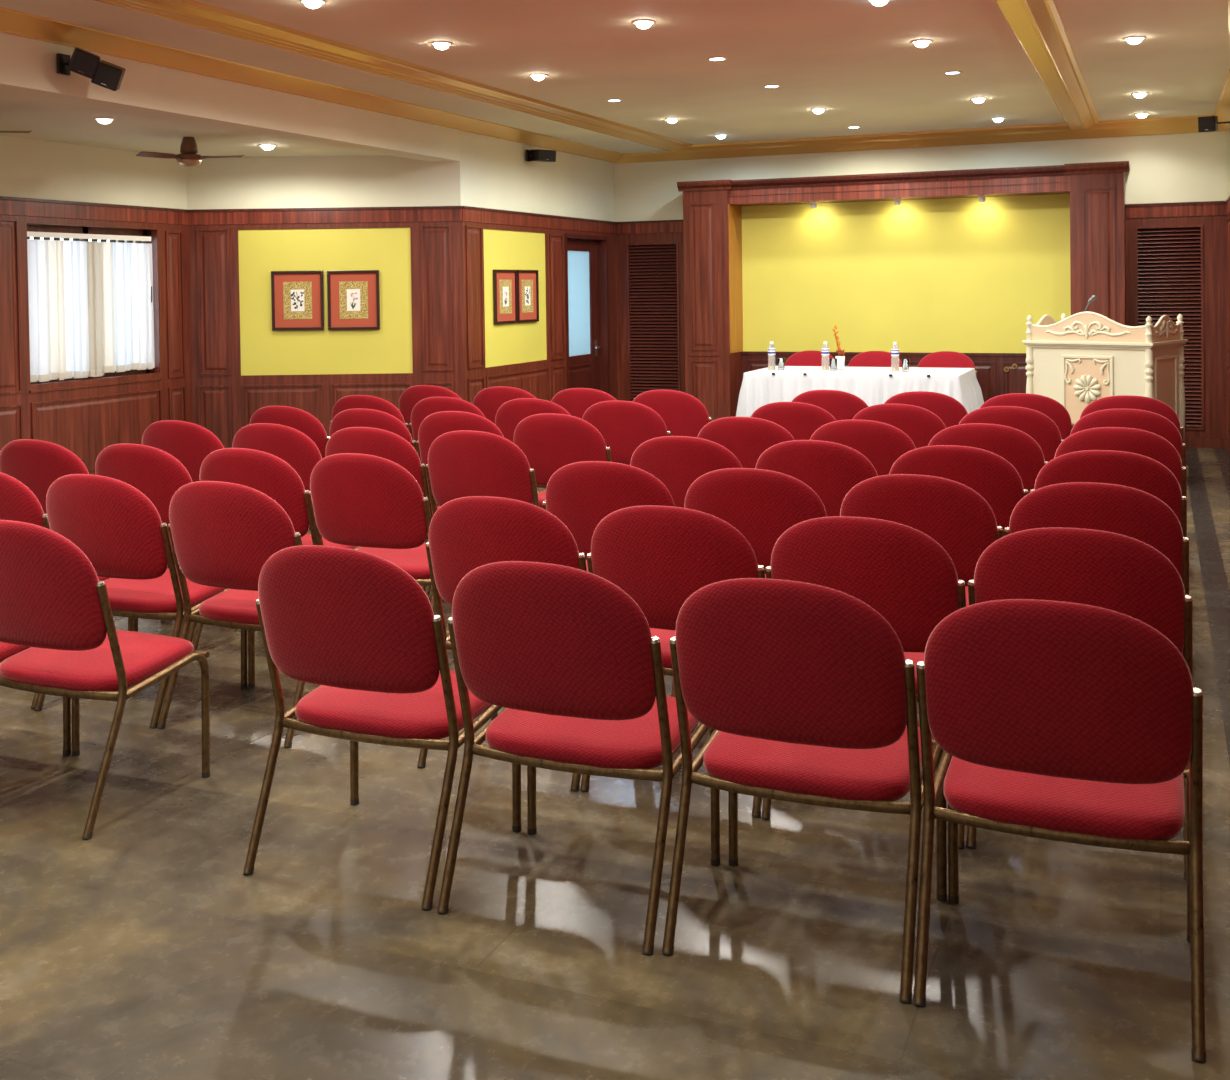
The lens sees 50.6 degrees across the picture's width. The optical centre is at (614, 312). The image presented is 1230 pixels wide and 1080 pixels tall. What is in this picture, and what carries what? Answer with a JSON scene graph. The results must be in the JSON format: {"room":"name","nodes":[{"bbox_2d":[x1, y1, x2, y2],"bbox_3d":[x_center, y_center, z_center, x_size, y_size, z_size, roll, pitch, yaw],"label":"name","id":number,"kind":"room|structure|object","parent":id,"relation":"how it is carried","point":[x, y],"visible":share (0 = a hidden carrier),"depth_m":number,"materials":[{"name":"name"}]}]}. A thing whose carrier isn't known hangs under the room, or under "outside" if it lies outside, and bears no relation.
{"room":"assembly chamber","nodes":[
{"label":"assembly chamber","id":0,"kind":"room"},
{"bbox_2d":[0,135,191,474],"bbox_3d":[-5.509,0.030,5.417,0.218,2.780,10.750,0,1,23],"label":"wall","id":1,"kind":"structure","parent":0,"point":[29,168],"depth_m":9.36,"materials":[{"name":"beige paint"}]},
{"bbox_2d":[27,224,153,383],"bbox_3d":[-3.863,-0.068,9.457,0.142,1.140,1.285,0,1,23],"label":"window","id":2,"kind":"structure","parent":1,"relation":"attached to","point":[30,227],"depth_m":9.51,"materials":[{"name":"brown wood"}]},
{"bbox_2d":[27,231,154,381],"bbox_3d":[-3.780,-0.047,9.390,0.046,1.032,1.216,0,1,23],"label":"curtain","id":3,"kind":"object","parent":1,"relation":"attached to","point":[91,314],"visible":1,"depth_m":9.36,"materials":[{"name":"white fabric"}]},
{"bbox_2d":[0,93,384,157],"bbox_3d":[-4.512,-1.159,5.377,1.900,0.100,11.500,0,1,23],"label":"ceiling","id":4,"kind":"structure","parent":0,"point":[47,120],"depth_m":8.67,"materials":[{"name":"beige paint"}]},
{"bbox_2d":[136,137,243,166],"bbox_3d":[-2.900,-1.100,8.865,0.673,0.200,0.673,0,1,23],"label":"ceiling fan","id":5,"kind":"object","parent":4,"relation":"attached to","point":[189,157],"visible":1,"depth_m":8.86,"materials":[{"name":"brown wood"}]},
{"bbox_2d":[0,32,459,160],"bbox_3d":[-3.564,-1.221,5.014,0.230,0.318,11.563,0,1,23],"label":"beam","id":6,"kind":"structure","parent":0,"point":[28,66],"depth_m":7.67,"materials":[{"name":"beige paint"}]},
{"bbox_2d":[56,47,125,90],"bbox_3d":[-2.630,-1.221,6.516,0.322,0.222,0.183,-1,1,-16],"label":"wall speaker","id":7,"kind":"object","parent":6,"relation":"attached to","point":[105,74],"visible":1,"depth_m":6.49,"materials":[{"name":"black plastic"}]},
{"bbox_2d":[70,50,98,76],"bbox_3d":[-2.631,-1.231,6.442,0.109,0.099,0.008,21,5,-26],"label":"grille","id":8,"kind":"object","parent":7,"relation":"attached to","point":[83,63],"depth_m":6.44,"materials":[{"name":"black"}]},
{"bbox_2d":[93,63,120,88],"bbox_3d":[-2.542,-1.179,6.501,0.109,0.099,0.008,20,9,-17],"label":"grille","id":9,"kind":"object","parent":7,"relation":"attached to","point":[105,75],"depth_m":6.50,"materials":[{"name":"black"}]},
{"bbox_2d":[186,155,460,209],"bbox_3d":[-2.332,-1.156,10.395,2.205,0.695,0.180,-1,1,0],"label":"wall","id":10,"kind":"structure","parent":0,"point":[379,180],"depth_m":10.31,"materials":[{"name":"beige paint"}]},
{"bbox_2d":[271,270,323,330],"bbox_3d":[-2.515,-0.094,10.301,0.410,0.470,0.025,-1,1,0],"label":"framed picture","id":11,"kind":"object","parent":10,"relation":"attached to","point":[297,297],"visible":1,"depth_m":10.30,"materials":[{"name":"red"}]},
{"bbox_2d":[283,282,311,318],"bbox_3d":[-2.515,-0.094,10.303,0.226,0.296,0.003,-1,1,0],"label":"print","id":12,"kind":"object","parent":11,"relation":"attached to","point":[297,296],"depth_m":10.30,"materials":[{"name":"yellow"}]},
{"bbox_2d":[188,206,464,447],"bbox_3d":[-2.281,0.225,10.334,2.169,2.105,0.078,-1,1,0],"label":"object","id":13,"kind":"structure","parent":10,"relation":"attached to","point":[240,366],"depth_m":10.31,"materials":[{"name":"brown wood"}]},
{"bbox_2d":[327,270,379,329],"bbox_3d":[-2.072,-0.097,10.302,0.410,0.470,0.025,-1,1,0],"label":"framed picture","id":14,"kind":"object","parent":10,"relation":"attached to","point":[353,296],"visible":1,"depth_m":10.30,"materials":[{"name":"red"}]},
{"bbox_2d":[339,281,367,318],"bbox_3d":[-2.072,-0.097,10.304,0.226,0.296,0.003,-1,1,0],"label":"print","id":15,"kind":"object","parent":14,"relation":"attached to","point":[353,295],"depth_m":10.30,"materials":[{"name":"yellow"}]},
{"bbox_2d":[0,0,666,153],"bbox_3d":[-2.495,-1.472,6.370,0.700,0.100,14.900,0,1,23],"label":"ceiling","id":16,"kind":"structure","parent":0,"point":[93,14],"depth_m":7.57,"materials":[{"name":"beige paint"}]},
{"bbox_2d":[459,130,613,221],"bbox_3d":[-0.689,-1.230,11.835,0.180,0.740,3.237,0,1,23],"label":"wall","id":17,"kind":"structure","parent":0,"point":[495,173],"depth_m":11.48,"materials":[{"name":"beige paint"}]},
{"bbox_2d":[0,7,623,162],"bbox_3d":[-2.780,-1.382,6.383,0.185,0.072,14.700,0,1,23],"label":"trim","id":18,"kind":"structure","parent":17,"relation":"attached to","point":[13,22],"depth_m":7.81,"materials":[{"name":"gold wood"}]},
{"bbox_2d":[493,269,517,323],"bbox_3d":[-0.922,-0.132,10.964,0.025,0.455,0.400,0,1,23],"label":"framed picture","id":19,"kind":"object","parent":17,"relation":"attached to","point":[505,287],"visible":1,"depth_m":10.96,"materials":[{"name":"red"}]},
{"bbox_2d":[499,280,511,313],"bbox_3d":[-0.923,-0.132,10.965,0.003,0.287,0.220,0,1,23],"label":"print","id":20,"kind":"object","parent":19,"relation":"attached to","point":[505,286],"depth_m":10.96,"materials":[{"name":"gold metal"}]},
{"bbox_2d":[517,270,538,322],"bbox_3d":[-0.763,-0.142,11.344,0.025,0.455,0.400,0,1,23],"label":"framed picture","id":21,"kind":"object","parent":17,"relation":"attached to","point":[527,280],"visible":1,"depth_m":11.36,"materials":[{"name":"red"}]},
{"bbox_2d":[521,280,532,312],"bbox_3d":[-0.764,-0.142,11.345,0.003,0.287,0.220,0,1,23],"label":"print","id":22,"kind":"object","parent":21,"relation":"attached to","point":[526,285],"depth_m":11.33,"materials":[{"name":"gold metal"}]},
{"bbox_2d":[462,206,617,403],"bbox_3d":[-0.609,0.173,11.776,0.078,2.105,3.150,0,1,23],"label":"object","id":23,"kind":"structure","parent":17,"relation":"attached to","point":[530,357],"depth_m":11.28,"materials":[{"name":"brown wood"}]},
{"bbox_2d":[526,149,555,161],"bbox_3d":[-0.653,-1.371,11.380,0.251,0.107,0.147,-2,1,-39],"label":"wall speaker","id":24,"kind":"object","parent":17,"relation":"attached to","point":[539,155],"visible":1,"depth_m":11.34,"materials":[{"name":"black plastic"}]},
{"bbox_2d":[567,239,601,389],"bbox_3d":[-0.321,0.248,12.579,0.108,1.907,0.922,0,1,23],"label":"door","id":25,"kind":"structure","parent":17,"relation":"in","point":[583,280],"depth_m":12.69,"materials":[{"name":"brown wood"}]},
{"bbox_2d":[564,233,609,393],"bbox_3d":[-0.348,0.231,12.590,0.210,1.950,1.010,0,1,23],"label":"trim","id":26,"kind":"structure","parent":17,"relation":"attached to","point":[603,277],"depth_m":12.98,"materials":[{"name":"brown wood"}]},
{"bbox_2d":[0,447,1229,1079],"bbox_3d":[-1.112,1.409,5.920,8.130,0.120,15.000,0,1,23],"label":"floor","id":27,"kind":"structure","parent":0,"point":[142,948],"depth_m":2.95,"materials":[{"name":"stone"}]},
{"bbox_2d":[0,642,70,755],"bbox_3d":[-2.056,0.983,3.980,0.537,0.844,0.534,0,1,22],"label":"banquet chair","id":28,"kind":"object","parent":27,"relation":"on","point":[7,650],"visible":0.16,"depth_m":4.09,"materials":[{"name":"red fabric"}]},
{"bbox_2d":[0,439,88,513],"bbox_3d":[-2.370,0.953,5.739,0.537,0.844,0.534,0,1,23],"label":"banquet chair","id":29,"kind":"object","parent":27,"relation":"on","point":[37,464],"visible":0.27,"depth_m":5.49,"materials":[{"name":"red fabric"}]},
{"bbox_2d":[0,472,131,708],"bbox_3d":[-2.184,0.968,4.870,0.537,0.844,0.534,0,1,23],"label":"banquet chair","id":30,"kind":"object","parent":27,"relation":"on","point":[18,502],"visible":0.16,"depth_m":4.59,"materials":[{"name":"red fabric"}]},
{"bbox_2d":[0,520,209,838],"bbox_3d":[-1.554,0.980,3.776,0.537,0.844,0.534,0,1,23],"label":"banquet chair","id":31,"kind":"object","parent":27,"relation":"on","point":[54,603],"visible":1,"depth_m":3.57,"materials":[{"name":"red fabric"}]},
{"bbox_2d":[34,474,247,727],"bbox_3d":[-1.689,0.965,4.651,0.537,0.844,0.534,0,1,23],"label":"banquet chair","id":32,"kind":"object","parent":27,"relation":"on","point":[121,532],"visible":0.68,"depth_m":4.43,"materials":[{"name":"red fabric"}]},
{"bbox_2d":[95,443,195,642],"bbox_3d":[-1.870,0.950,5.532,0.537,0.844,0.534,0,1,23],"label":"banquet chair","id":33,"kind":"object","parent":27,"relation":"on","point":[154,472],"visible":0.27,"depth_m":5.27,"materials":[{"name":"red fabric"}]},
{"bbox_2d":[142,420,223,481],"bbox_3d":[-2.017,0.933,6.474,0.537,0.844,0.534,0,1,22],"label":"banquet chair","id":34,"kind":"object","parent":27,"relation":"on","point":[189,443],"visible":0.24,"depth_m":6.22,"materials":[{"name":"red fabric"}]},
{"bbox_2d":[157,481,304,747],"bbox_3d":[-1.189,0.962,4.447,0.537,0.844,0.534,0,1,23],"label":"banquet chair","id":35,"kind":"object","parent":27,"relation":"on","point":[222,534],"visible":0.68,"depth_m":4.25,"materials":[{"name":"red fabric"}]},
{"bbox_2d":[192,448,359,649],"bbox_3d":[-1.369,0.947,5.331,0.537,0.844,0.534,0,1,22],"label":"banquet chair","id":36,"kind":"object","parent":27,"relation":"on","point":[267,473],"visible":0.27,"depth_m":5.07,"materials":[{"name":"red fabric"}]},
{"bbox_2d":[232,423,321,529],"bbox_3d":[-1.515,0.930,6.273,0.537,0.844,0.534,0,1,22],"label":"banquet chair","id":37,"kind":"object","parent":27,"relation":"on","point":[289,444],"visible":0.23,"depth_m":6.01,"materials":[{"name":"red fabric"}]},
{"bbox_2d":[249,406,329,458],"bbox_3d":[-1.691,0.915,7.185,0.537,0.844,0.534,0,1,23],"label":"banquet chair","id":38,"kind":"object","parent":27,"relation":"on","point":[303,421],"visible":0.14,"depth_m":6.91,"materials":[{"name":"red fabric"}]},
{"bbox_2d":[330,395,408,429],"bbox_3d":[-1.381,0.898,7.826,0.537,0.844,0.534,0,1,23],"label":"banquet chair","id":39,"kind":"object","parent":27,"relation":"on","point":[351,401],"visible":0.12,"depth_m":7.56,"materials":[{"name":"red fabric"}]},
{"bbox_2d":[308,453,434,612],"bbox_3d":[-0.874,0.944,5.114,0.537,0.844,0.534,0,1,23],"label":"banquet chair","id":40,"kind":"object","parent":27,"relation":"on","point":[372,503],"visible":0.63,"depth_m":4.89,"materials":[{"name":"red fabric"}]},
{"bbox_2d":[328,408,429,492],"bbox_3d":[-1.202,0.912,6.955,0.537,0.844,0.534,0,1,23],"label":"banquet chair","id":41,"kind":"object","parent":27,"relation":"on","point":[357,417],"visible":0.16,"depth_m":6.69,"materials":[{"name":"red fabric"}]},
{"bbox_2d":[243,545,521,909],"bbox_3d":[-0.591,0.975,3.356,0.537,0.844,0.534,0,1,22],"label":"banquet chair","id":42,"kind":"object","parent":27,"relation":"on","point":[353,624],"visible":0.9,"depth_m":3.16,"materials":[{"name":"red fabric"}]},
{"bbox_2d":[325,427,440,590],"bbox_3d":[-1.022,0.928,6.050,0.537,0.844,0.534,0,1,23],"label":"banquet chair","id":43,"kind":"object","parent":27,"relation":"on","point":[391,446],"visible":0.23,"depth_m":5.78,"materials":[{"name":"red fabric"}]},
{"bbox_2d":[398,385,460,433],"bbox_3d":[-1.099,0.880,8.532,0.537,0.844,0.534,0,1,23],"label":"banquet chair","id":44,"kind":"object","parent":27,"relation":"on","point":[411,396],"visible":0.09,"depth_m":8.32,"materials":[{"name":"red fabric"}]},
{"bbox_2d":[409,397,484,451],"bbox_3d":[-0.878,0.895,7.628,0.537,0.844,0.534,0,1,23],"label":"banquet chair","id":45,"kind":"object","parent":27,"relation":"on","point":[425,407],"visible":0.13,"depth_m":7.40,"materials":[{"name":"red fabric"}]},
{"bbox_2d":[416,411,541,505],"bbox_3d":[-0.703,0.910,6.749,0.537,0.844,0.534,0,1,23],"label":"banquet chair","id":46,"kind":"object","parent":27,"relation":"on","point":[434,425],"visible":0.2,"depth_m":6.52,"materials":[{"name":"red fabric"}]},
{"bbox_2d":[425,430,538,598],"bbox_3d":[-0.524,0.925,5.844,0.537,0.844,0.534,0,1,22],"label":"banquet chair","id":47,"kind":"object","parent":27,"relation":"on","point":[462,463],"visible":0.43,"depth_m":5.61,"materials":[{"name":"red fabric"}]},
{"bbox_2d":[417,496,586,790],"bbox_3d":[-0.264,0.957,4.060,0.537,0.844,0.534,0,1,23],"label":"banquet chair","id":48,"kind":"object","parent":27,"relation":"on","point":[466,534],"visible":0.32,"depth_m":3.83,"materials":[{"name":"red fabric"}]},
{"bbox_2d":[473,386,545,489],"bbox_3d":[-0.599,0.877,8.331,0.537,0.844,0.534,0,1,23],"label":"banquet chair","id":49,"kind":"object","parent":27,"relation":"on","point":[489,400],"visible":0.16,"depth_m":8.11,"materials":[{"name":"red fabric"}]},
{"bbox_2d":[495,398,569,487],"bbox_3d":[-0.373,0.891,7.436,0.537,0.844,0.534,0,1,23],"label":"banquet chair","id":50,"kind":"object","parent":27,"relation":"on","point":[511,413],"visible":0.16,"depth_m":7.22,"materials":[{"name":"red fabric"}]},
{"bbox_2d":[513,413,611,508],"bbox_3d":[-0.200,0.907,6.551,0.537,0.844,0.534,0,1,23],"label":"banquet chair","id":51,"kind":"object","parent":27,"relation":"on","point":[549,442],"visible":0.38,"depth_m":6.32,"materials":[{"name":"red fabric"}]},
{"bbox_2d":[437,561,719,953],"bbox_3d":[-0.077,0.972,3.140,0.537,0.844,0.534,0,1,23],"label":"banquet chair","id":52,"kind":"object","parent":27,"relation":"on","point":[574,664],"visible":0.92,"depth_m":2.95,"materials":[{"name":"red fabric"}]},
{"bbox_2d":[551,388,616,418],"bbox_3d":[-0.101,0.874,8.122,0.537,0.844,0.534,0,1,23],"label":"banquet chair","id":53,"kind":"object","parent":27,"relation":"on","point":[576,401],"visible":0.16,"depth_m":7.88,"materials":[{"name":"red fabric"}]},
{"bbox_2d":[542,461,674,696],"bbox_3d":[0.053,0.938,4.796,0.537,0.844,0.534,0,1,23],"label":"banquet chair","id":54,"kind":"object","parent":27,"relation":"on","point":[580,495],"visible":0.2,"depth_m":4.57,"materials":[{"name":"red fabric"}]},
{"bbox_2d":[582,400,670,464],"bbox_3d":[0.120,0.889,7.216,0.537,0.844,0.534,0,1,23],"label":"banquet chair","id":55,"kind":"object","parent":27,"relation":"on","point":[624,426],"visible":0.29,"depth_m":6.98,"materials":[{"name":"red fabric"}]},
{"bbox_2d":[632,390,711,436],"bbox_3d":[0.393,0.872,7.900,0.537,0.844,0.534,0,1,23],"label":"banquet chair","id":56,"kind":"object","parent":27,"relation":"on","point":[683,414],"visible":0.18,"depth_m":7.64,"materials":[{"name":"red fabric"}]},
{"bbox_2d":[580,505,764,816],"bbox_3d":[0.235,0.954,3.857,0.537,0.844,0.534,0,1,23],"label":"banquet chair","id":57,"kind":"object","parent":27,"relation":"on","point":[659,556],"visible":0.4,"depth_m":3.63,"materials":[{"name":"red fabric"}]},
{"bbox_2d":[630,436,742,507],"bbox_3d":[0.368,0.919,5.529,0.537,0.844,0.534,0,1,23],"label":"banquet chair","id":58,"kind":"object","parent":27,"relation":"on","point":[677,462],"visible":0.22,"depth_m":5.29,"materials":[{"name":"red fabric"}]},
{"bbox_2d":[697,417,794,468],"bbox_3d":[0.692,0.900,6.269,0.537,0.844,0.534,0,1,23],"label":"banquet chair","id":59,"kind":"object","parent":27,"relation":"on","point":[747,438],"visible":0.24,"depth_m":6.03,"materials":[{"name":"red fabric"}]},
{"bbox_2d":[684,468,826,577],"bbox_3d":[0.546,0.935,4.575,0.537,0.844,0.534,0,1,23],"label":"banquet chair","id":60,"kind":"object","parent":27,"relation":"on","point":[761,504],"visible":0.32,"depth_m":4.34,"materials":[{"name":"red fabric"}]},
{"bbox_2d":[751,402,835,439],"bbox_3d":[1.012,0.881,7.001,0.537,0.844,0.534,0,1,23],"label":"banquet chair","id":61,"kind":"object","parent":27,"relation":"on","point":[801,420],"visible":0.16,"depth_m":6.75,"materials":[{"name":"red fabric"}]},
{"bbox_2d":[662,578,946,1002],"bbox_3d":[0.438,0.969,2.938,0.537,0.844,0.534,0,1,23],"label":"banquet chair","id":62,"kind":"object","parent":27,"relation":"on","point":[807,692],"visible":0.96,"depth_m":2.75,"materials":[{"name":"red fabric"}]},
{"bbox_2d":[785,350,833,365],"bbox_3d":[1.720,0.778,11.711,0.537,0.844,0.534,0,1,23],"label":"banquet chair","id":63,"kind":"object","parent":27,"relation":"on","point":[810,357],"visible":0.12,"depth_m":11.91,"materials":[{"name":"red fabric"}]},
{"bbox_2d":[755,440,877,516],"bbox_3d":[0.870,0.916,5.330,0.537,0.844,0.534,0,1,23],"label":"banquet chair","id":64,"kind":"object","parent":27,"relation":"on","point":[831,469],"visible":0.19,"depth_m":5.08,"materials":[{"name":"red fabric"}]},
{"bbox_2d":[791,390,867,420],"bbox_3d":[1.321,0.862,7.735,0.537,0.844,0.534,0,1,23],"label":"banquet chair","id":65,"kind":"object","parent":27,"relation":"on","point":[841,405],"visible":0.2,"depth_m":7.47,"materials":[{"name":"red fabric"}]},
{"bbox_2d":[810,420,915,475],"bbox_3d":[1.194,0.897,6.068,0.537,0.844,0.534,0,1,23],"label":"banquet chair","id":66,"kind":"object","parent":27,"relation":"on","point":[882,444],"visible":0.22,"depth_m":5.81,"materials":[{"name":"red fabric"}]},
{"bbox_2d":[761,516,965,848],"bbox_3d":[0.733,0.951,3.645,0.537,0.844,0.534,0,1,23],"label":"banquet chair","id":67,"kind":"object","parent":27,"relation":"on","point":[898,570],"visible":0.38,"depth_m":3.40,"materials":[{"name":"red fabric"}]},
{"bbox_2d":[848,351,901,366],"bbox_3d":[2.265,0.775,11.484,0.537,0.844,0.534,0,1,23],"label":"banquet chair","id":68,"kind":"object","parent":27,"relation":"on","point":[869,358],"visible":0.13,"depth_m":11.68,"materials":[{"name":"red fabric"}]},
{"bbox_2d":[852,404,945,447],"bbox_3d":[1.519,0.877,6.813,0.537,0.844,0.534,0,1,23],"label":"banquet chair","id":69,"kind":"object","parent":27,"relation":"on","point":[920,424],"visible":0.15,"depth_m":6.55,"materials":[{"name":"red fabric"}]},
{"bbox_2d":[840,474,1002,605],"bbox_3d":[1.051,0.932,4.384,0.537,0.844,0.534,0,1,23],"label":"banquet chair","id":70,"kind":"object","parent":27,"relation":"on","point":[957,517],"visible":0.33,"depth_m":4.13,"materials":[{"name":"red fabric"}]},
{"bbox_2d":[884,391,967,427],"bbox_3d":[1.822,0.859,7.534,0.537,0.844,0.534,0,1,22],"label":"banquet chair","id":71,"kind":"object","parent":27,"relation":"on","point":[948,409],"visible":0.12,"depth_m":7.26,"materials":[{"name":"red fabric"}]},
{"bbox_2d":[918,351,976,377],"bbox_3d":[2.837,0.771,11.245,0.537,0.844,0.534,0,1,23],"label":"banquet chair","id":72,"kind":"object","parent":27,"relation":"on","point":[942,359],"visible":0.12,"depth_m":11.43,"materials":[{"name":"red fabric"}]},
{"bbox_2d":[889,445,1027,535],"bbox_3d":[1.362,0.913,5.107,0.537,0.844,0.534,0,1,23],"label":"banquet chair","id":73,"kind":"object","parent":27,"relation":"on","point":[985,472],"visible":0.22,"depth_m":4.85,"materials":[{"name":"red fabric"}]},
{"bbox_2d":[928,423,1047,493],"bbox_3d":[1.684,0.894,5.844,0.537,0.844,0.534,0,1,23],"label":"banquet chair","id":74,"kind":"object","parent":27,"relation":"on","point":[1017,447],"visible":0.18,"depth_m":5.58,"materials":[{"name":"red fabric"}]},
{"bbox_2d":[959,406,1063,461],"bbox_3d":[2.019,0.875,6.608,0.537,0.844,0.534,0,1,23],"label":"banquet chair","id":75,"kind":"object","parent":27,"relation":"on","point":[1037,425],"visible":0.14,"depth_m":6.34,"materials":[{"name":"red fabric"}]},
{"bbox_2d":[979,393,1074,438],"bbox_3d":[2.317,0.856,7.316,0.537,0.844,0.534,0,1,23],"label":"banquet chair","id":76,"kind":"object","parent":27,"relation":"on","point":[1050,407],"visible":0.09,"depth_m":7.04,"materials":[{"name":"red fabric"}]},
{"bbox_2d":[913,599,1205,1061],"bbox_3d":[0.935,0.966,2.726,0.537,0.844,0.534,0,1,23],"label":"banquet chair","id":77,"kind":"object","parent":27,"relation":"on","point":[1077,723],"visible":1,"depth_m":2.54,"materials":[{"name":"red fabric"}]},
{"bbox_2d":[966,527,1192,879],"bbox_3d":[1.237,0.948,3.449,0.537,0.844,0.534,0,1,23],"label":"banquet chair","id":78,"kind":"object","parent":27,"relation":"on","point":[1126,575],"visible":0.33,"depth_m":3.20,"materials":[{"name":"red fabric"}]},
{"bbox_2d":[1004,482,1188,594],"bbox_3d":[1.545,0.929,4.166,0.537,0.844,0.534,0,1,23],"label":"banquet chair","id":79,"kind":"object","parent":27,"relation":"on","point":[1131,512],"visible":0.27,"depth_m":3.91,"materials":[{"name":"red fabric"}]},
{"bbox_2d":[1022,311,1187,476],"bbox_3d":[3.620,0.598,9.614,0.969,1.223,0.664,0,2,44],"label":"lectern","id":80,"kind":"object","parent":27,"relation":"on","point":[1080,359],"visible":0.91,"depth_m":9.38,"materials":[{"name":"beige paint"}]},
{"bbox_2d":[1030,450,1186,536],"bbox_3d":[1.863,0.910,4.907,0.537,0.844,0.534,0,1,22],"label":"banquet chair","id":81,"kind":"object","parent":27,"relation":"on","point":[1137,471],"visible":0.2,"depth_m":4.65,"materials":[{"name":"red fabric"}]},
{"bbox_2d":[1054,427,1186,497],"bbox_3d":[2.180,0.892,5.629,0.537,0.844,0.534,0,1,23],"label":"banquet chair","id":82,"kind":"object","parent":27,"relation":"on","point":[1142,442],"visible":0.18,"depth_m":5.37,"materials":[{"name":"red fabric"}]},
{"bbox_2d":[1070,409,1185,466],"bbox_3d":[2.515,0.872,6.395,0.537,0.844,0.534,0,1,23],"label":"banquet chair","id":83,"kind":"object","parent":27,"relation":"on","point":[1155,423],"visible":0.16,"depth_m":6.13,"materials":[{"name":"red fabric"}]},
{"bbox_2d":[1080,395,1183,442],"bbox_3d":[2.810,0.854,7.096,0.537,0.844,0.534,0,1,23],"label":"banquet chair","id":84,"kind":"object","parent":27,"relation":"on","point":[1153,405],"visible":0.12,"depth_m":6.83,"materials":[{"name":"red fabric"}]},
{"bbox_2d":[195,0,1229,144],"bbox_3d":[0.194,-1.532,5.246,5.170,0.100,14.900,0,1,23],"label":"ceiling","id":85,"kind":"structure","parent":0,"point":[858,61],"depth_m":7.82,"materials":[{"name":"beige paint"}]},
{"bbox_2d":[613,129,1229,352],"bbox_3d":[2.643,-0.661,12.213,6.030,2.085,0.200,0,1,23],"label":"wall","id":86,"kind":"structure","parent":0,"point":[961,275],"depth_m":12.05,"materials":[{"name":"yellow paint"}]},
{"bbox_2d":[95,0,692,151],"bbox_3d":[-2.131,-1.438,6.067,0.235,0.055,14.620,0,1,23],"label":"trim","id":87,"kind":"structure","parent":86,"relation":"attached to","point":[194,13],"depth_m":7.63,"materials":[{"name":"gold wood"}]},
{"bbox_2d":[615,220,684,400],"bbox_3d":[0.524,0.133,13.032,1.080,2.105,0.078,0,1,23],"label":"trim","id":88,"kind":"structure","parent":86,"relation":"attached to","point":[657,231],"depth_m":13.15,"materials":[{"name":"brown wood"}]},
{"bbox_2d":[626,242,680,401],"bbox_3d":[0.398,0.168,13.087,0.555,1.735,0.075,0,1,23],"label":"louvered panel","id":89,"kind":"object","parent":86,"relation":"attached to","point":[653,313],"visible":0.85,"depth_m":13.09,"materials":[{"name":"brown wood"}]},
{"bbox_2d":[741,351,1026,402],"bbox_3d":[2.648,0.774,12.114,3.140,0.800,0.045,0,1,23],"label":"trim","id":90,"kind":"structure","parent":86,"relation":"attached to","point":[993,381],"depth_m":11.79,"materials":[{"name":"brown wood"}]},
{"bbox_2d":[677,161,1129,420],"bbox_3d":[2.555,-0.042,11.902,4.022,2.442,0.470,0,1,23],"label":"trim","id":91,"kind":"structure","parent":86,"relation":"attached to","point":[712,210],"depth_m":11.98,"materials":[{"name":"brown wood"}]},
{"bbox_2d":[614,115,1226,163],"bbox_3d":[2.566,-1.591,12.042,5.630,0.137,0.170,0,1,23],"label":"trim","id":92,"kind":"structure","parent":86,"relation":"attached to","point":[1182,124],"depth_m":11.90,"materials":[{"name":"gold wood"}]},
{"bbox_2d":[995,0,1098,130],"bbox_3d":[1.299,-1.457,4.634,0.240,0.077,14.620,0,1,23],"label":"trim","id":93,"kind":"structure","parent":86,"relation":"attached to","point":[1038,26],"depth_m":7.62,"materials":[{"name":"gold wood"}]},
{"bbox_2d":[1135,224,1203,429],"bbox_3d":[4.797,0.131,11.249,0.540,1.760,0.075,0,1,23],"label":"louvered panel","id":94,"kind":"object","parent":86,"relation":"attached to","point":[1169,258],"visible":0.7,"depth_m":11.21,"materials":[{"name":"brown wood"}]},
{"bbox_2d":[1125,201,1228,447],"bbox_3d":[4.736,0.109,11.273,1.050,2.105,0.078,0,1,23],"label":"trim","id":95,"kind":"structure","parent":86,"relation":"attached to","point":[1213,216],"depth_m":11.11,"materials":[{"name":"brown wood"}]},
{"bbox_3d":[2.463,-1.148,4.200,0.180,0.790,14.700,0,1,23],"label":"wall","id":96,"kind":"structure","parent":0,"visible":0},
{"bbox_2d":[1198,116,1229,131],"bbox_3d":[4.686,-1.472,10.130,0.245,0.130,0.137,0,1,34],"label":"wall speaker","id":97,"kind":"object","parent":96,"relation":"attached to","point":[1207,123],"visible":1,"depth_m":10.12,"materials":[{"name":"black plastic"}]},
{"bbox_2d":[1214,69,1229,129],"bbox_3d":[2.316,-1.438,4.254,0.130,0.127,14.700,0,1,23],"label":"trim","id":98,"kind":"structure","parent":96,"relation":"attached to","point":[1222,111],"depth_m":9.98,"materials":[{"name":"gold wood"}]},
{"bbox_2d":[1225,196,1229,454],"bbox_3d":[2.401,0.280,4.262,0.078,2.105,14.700,0,1,23],"label":"trim","id":99,"kind":"structure","parent":96,"relation":"attached to","point":[1227,201],"depth_m":10.82,"materials":[{"name":"brown wood"}]},
{"bbox_3d":[2.017,0.846,10.675,1.685,0.731,0.890,0,1,23],"label":"conference table","id":100,"kind":"object","parent":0,"visible":0},
{"bbox_2d":[736,366,983,416],"bbox_3d":[2.016,0.840,10.672,2.033,0.727,1.103,0,1,23],"label":"tablecloth","id":101,"kind":"object","parent":100,"relation":"on","point":[873,385],"visible":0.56,"depth_m":10.34,"materials":[{"name":"white fabric"}]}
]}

